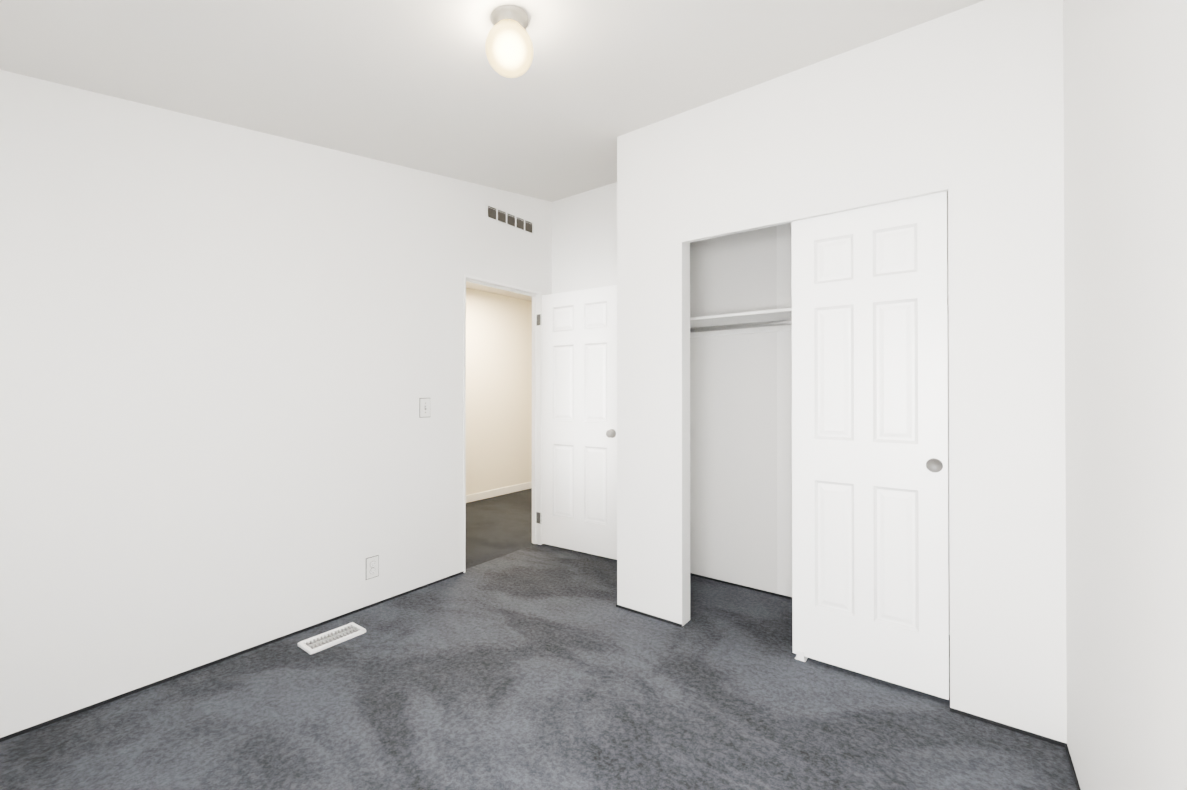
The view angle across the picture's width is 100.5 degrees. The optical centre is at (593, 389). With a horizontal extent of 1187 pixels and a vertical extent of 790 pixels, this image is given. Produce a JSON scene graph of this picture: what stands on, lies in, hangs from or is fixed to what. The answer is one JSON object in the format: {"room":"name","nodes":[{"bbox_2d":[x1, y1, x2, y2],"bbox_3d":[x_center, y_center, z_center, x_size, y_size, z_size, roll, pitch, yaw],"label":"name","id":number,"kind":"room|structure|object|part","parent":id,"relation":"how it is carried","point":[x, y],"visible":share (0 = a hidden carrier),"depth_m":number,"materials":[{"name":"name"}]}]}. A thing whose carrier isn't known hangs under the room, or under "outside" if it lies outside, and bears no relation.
{"room":"empty bedroom","nodes":[
{"label":"empty bedroom","id":0,"kind":"room"},
{"bbox_2d":[0,70,551,737],"bbox_3d":[-0.526,-0.274,4.014,0.090,3.100,6.840,0,0,37],"label":"wall","id":1,"kind":"structure","parent":0,"point":[230,356],"depth_m":2.27,"materials":[{"name":"white paint"}]},
{"bbox_2d":[366,555,378,579],"bbox_3d":[-1.294,1.043,2.891,0.009,0.126,0.080,0,0,37],"label":"electrical outlet","id":2,"kind":"object","parent":1,"relation":"attached to","point":[372,566],"visible":1,"depth_m":2.89,"materials":[{"name":"white plastic"}]},
{"bbox_2d":[419,398,429,417],"bbox_3d":[-1.078,0.118,3.175,0.024,0.126,0.080,0,0,37],"label":"light switch","id":3,"kind":"object","parent":1,"relation":"attached to","point":[424,407],"visible":1,"depth_m":3.17,"materials":[{"name":"white plastic"}]},
{"bbox_2d":[463,274,541,572],"bbox_3d":[-0.702,0.238,3.775,0.102,2.075,0.801,0,0,37],"label":"door frame","id":4,"kind":"structure","parent":1,"relation":"attached to","point":[536,408],"depth_m":4.06,"materials":[{"name":"white paint"}]},
{"bbox_2d":[536,512,539,523],"bbox_3d":[-0.453,1.057,4.059,0.044,0.090,0.002,0,0,37],"label":"hinge plate","id":5,"kind":"object","parent":4,"relation":"attached to","point":[537,513],"depth_m":4.06,"materials":[{"name":"silver metal"}]},
{"bbox_2d":[537,314,540,325],"bbox_3d":[-0.453,-0.573,4.068,0.044,0.090,0.002,0,0,37],"label":"hinge plate","id":6,"kind":"object","parent":4,"relation":"attached to","point":[538,323],"depth_m":4.06,"materials":[{"name":"silver metal"}]},
{"bbox_2d":[541,285,616,559],"bbox_3d":[-0.096,0.243,3.863,0.771,2.030,0.143,0,0,37],"label":"bedroom door","id":7,"kind":"structure","parent":4,"relation":"attached to","point":[578,418],"depth_m":3.83,"materials":[{"name":"white paint"}]},
{"bbox_3d":[-0.096,0.243,3.863,0.771,1.720,0.143,0,0,37],"label":"bedroom door hardware","id":8,"kind":"part","parent":7,"relation":"part of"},
{"bbox_2d":[486,203,533,234],"bbox_3d":[-0.633,-1.303,3.795,0.006,0.104,0.503,0,0,37],"label":"air vent","id":9,"kind":"object","parent":1,"relation":"in","point":[499,215],"visible":1,"depth_m":3.78,"materials":[{"name":"white metal"}]},
{"bbox_2d":[0,0,983,201],"bbox_3d":[-0.096,-1.411,1.786,3.271,0.740,3.930,0,0,37],"label":"ceiling","id":10,"kind":"structure","parent":0,"point":[423,85],"depth_m":2.00,"materials":[{"name":"white paint"}]},
{"bbox_2d":[486,5,532,77],"bbox_3d":[-0.296,-1.216,1.741,0.166,0.203,0.166,0,0,37],"label":"globe light","id":11,"kind":"object","parent":10,"relation":"attached to","point":[509,49],"visible":0.98,"depth_m":1.69,"materials":[{"name":"white glass"}]},
{"bbox_2d":[466,288,531,494],"bbox_3d":[-1.568,-0.265,5.537,0.120,3.100,5.640,0,0,37],"label":"wall","id":12,"kind":"structure","parent":0,"point":[498,391],"depth_m":5.98,"materials":[{"name":"white paint"}]},
{"bbox_2d":[466,482,531,502],"bbox_3d":[-1.515,1.242,5.489,0.012,0.085,5.400,0,0,37],"label":"baseboard","id":13,"kind":"structure","parent":12,"relation":"attached to","point":[494,493],"depth_m":5.96,"materials":[{"name":"white paint"}]},
{"bbox_2d":[466,282,531,301],"bbox_3d":[-0.874,-1.218,5.026,1.849,0.120,5.640,0,0,37],"label":"ceiling","id":14,"kind":"structure","parent":0,"point":[496,291],"depth_m":5.81,"materials":[{"name":"white paint"}]},
{"bbox_2d":[465,488,534,568],"bbox_3d":[-0.924,1.342,5.049,1.885,0.120,5.800,0,0,37],"label":"floor","id":15,"kind":"structure","parent":0,"point":[498,526],"depth_m":4.61,"materials":[{"name":"grey carpet"}]},
{"bbox_2d":[0,544,1076,789],"bbox_3d":[-0.113,1.324,1.784,3.315,0.120,3.930,0,0,37],"label":"floor carpet","id":16,"kind":"object","parent":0,"point":[542,666],"visible":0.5,"depth_m":1.92,"materials":[{"name":"grey carpet"}]},
{"bbox_2d":[298,622,365,654],"bbox_3d":[-1.325,1.260,2.507,0.144,0.016,0.278,0,0,37],"label":"air vent register","id":17,"kind":"object","parent":16,"relation":"on","point":[322,641],"visible":1,"depth_m":2.49,"materials":[{"name":"white plastic"}]},
{"bbox_2d":[795,651,807,661],"bbox_3d":[0.979,1.246,2.324,0.048,0.041,0.052,0,0,37],"label":"guide","id":18,"kind":"object","parent":16,"relation":"on","point":[800,656],"visible":0.62,"depth_m":2.31,"materials":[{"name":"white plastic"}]},
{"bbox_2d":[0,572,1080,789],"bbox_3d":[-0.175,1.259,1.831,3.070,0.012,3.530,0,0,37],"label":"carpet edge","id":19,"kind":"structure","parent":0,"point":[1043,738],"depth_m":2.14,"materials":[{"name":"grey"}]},
{"bbox_2d":[552,182,616,293],"bbox_3d":[0.962,-0.278,3.267,3.190,3.100,0.120,0,0,37],"label":"wall","id":20,"kind":"structure","parent":0,"point":[584,240],"depth_m":3.96,"materials":[{"name":"white paint"}]},
{"bbox_2d":[690,226,776,593],"bbox_3d":[0.897,-0.028,3.237,0.605,2.600,0.004,0,0,37],"label":"closet wall","id":21,"kind":"structure","parent":0,"point":[733,458],"depth_m":3.22,"materials":[{"name":"white paint"}]},
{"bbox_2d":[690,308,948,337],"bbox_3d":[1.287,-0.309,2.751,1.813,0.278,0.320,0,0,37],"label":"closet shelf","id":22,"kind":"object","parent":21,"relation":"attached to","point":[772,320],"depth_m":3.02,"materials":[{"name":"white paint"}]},
{"bbox_3d":[1.293,-0.300,2.759,1.813,0.260,0.300,0,0,37],"label":"rod","id":23,"kind":"part","parent":22,"relation":"part of","materials":[{"name":"silver metal"}]},
{"bbox_2d":[617,0,1066,743],"bbox_3d":[0.936,-0.282,2.364,1.913,3.100,0.100,0,0,37],"label":"wall","id":24,"kind":"structure","parent":0,"point":[969,100],"depth_m":1.94,"materials":[{"name":"white paint"}]},
{"bbox_2d":[682,176,947,242],"bbox_3d":[0.946,-0.818,2.311,1.161,0.050,0.022,0,0,37],"label":"trim","id":25,"kind":"structure","parent":24,"relation":"attached to","point":[933,186],"depth_m":2.23,"materials":[{"name":"white paint"}]},
{"bbox_2d":[690,191,947,242],"bbox_3d":[0.976,-0.827,2.351,1.157,0.029,0.070,0,0,37],"label":"door track","id":26,"kind":"object","parent":24,"relation":"attached to","point":[743,231],"visible":0.15,"depth_m":2.55,"materials":[{"name":"white metal"}]},
{"bbox_2d":[792,191,948,699],"bbox_3d":[1.191,0.222,2.172,0.600,2.045,0.032,0,0,37],"label":"closet door","id":27,"kind":"structure","parent":26,"relation":"hanging from","point":[870,571],"depth_m":2.14,"materials":[{"name":"white paint"}]},
{"bbox_2d":[926,458,942,471],"bbox_3d":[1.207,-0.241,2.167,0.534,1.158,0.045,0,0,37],"label":"hardware piece","id":28,"kind":"object","parent":27,"relation":"attached to","point":[934,465],"visible":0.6,"depth_m":2.00,"materials":[{"name":"silver metal"}]},
{"bbox_2d":[777,192,949,634],"bbox_3d":[1.622,-0.031,2.693,1.208,2.600,0.012,0,0,37],"label":"lining","id":29,"kind":"object","parent":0,"point":[784,419],"visible":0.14,"depth_m":3.02,"materials":[{"name":"white paint"}]},
{"bbox_2d":[1063,0,1186,789],"bbox_3d":[1.068,-0.291,0.839,0.120,3.100,3.650,0,0,37],"label":"wall","id":30,"kind":"structure","parent":0,"point":[1125,160],"depth_m":1.10,"materials":[{"name":"white paint"}]}
]}

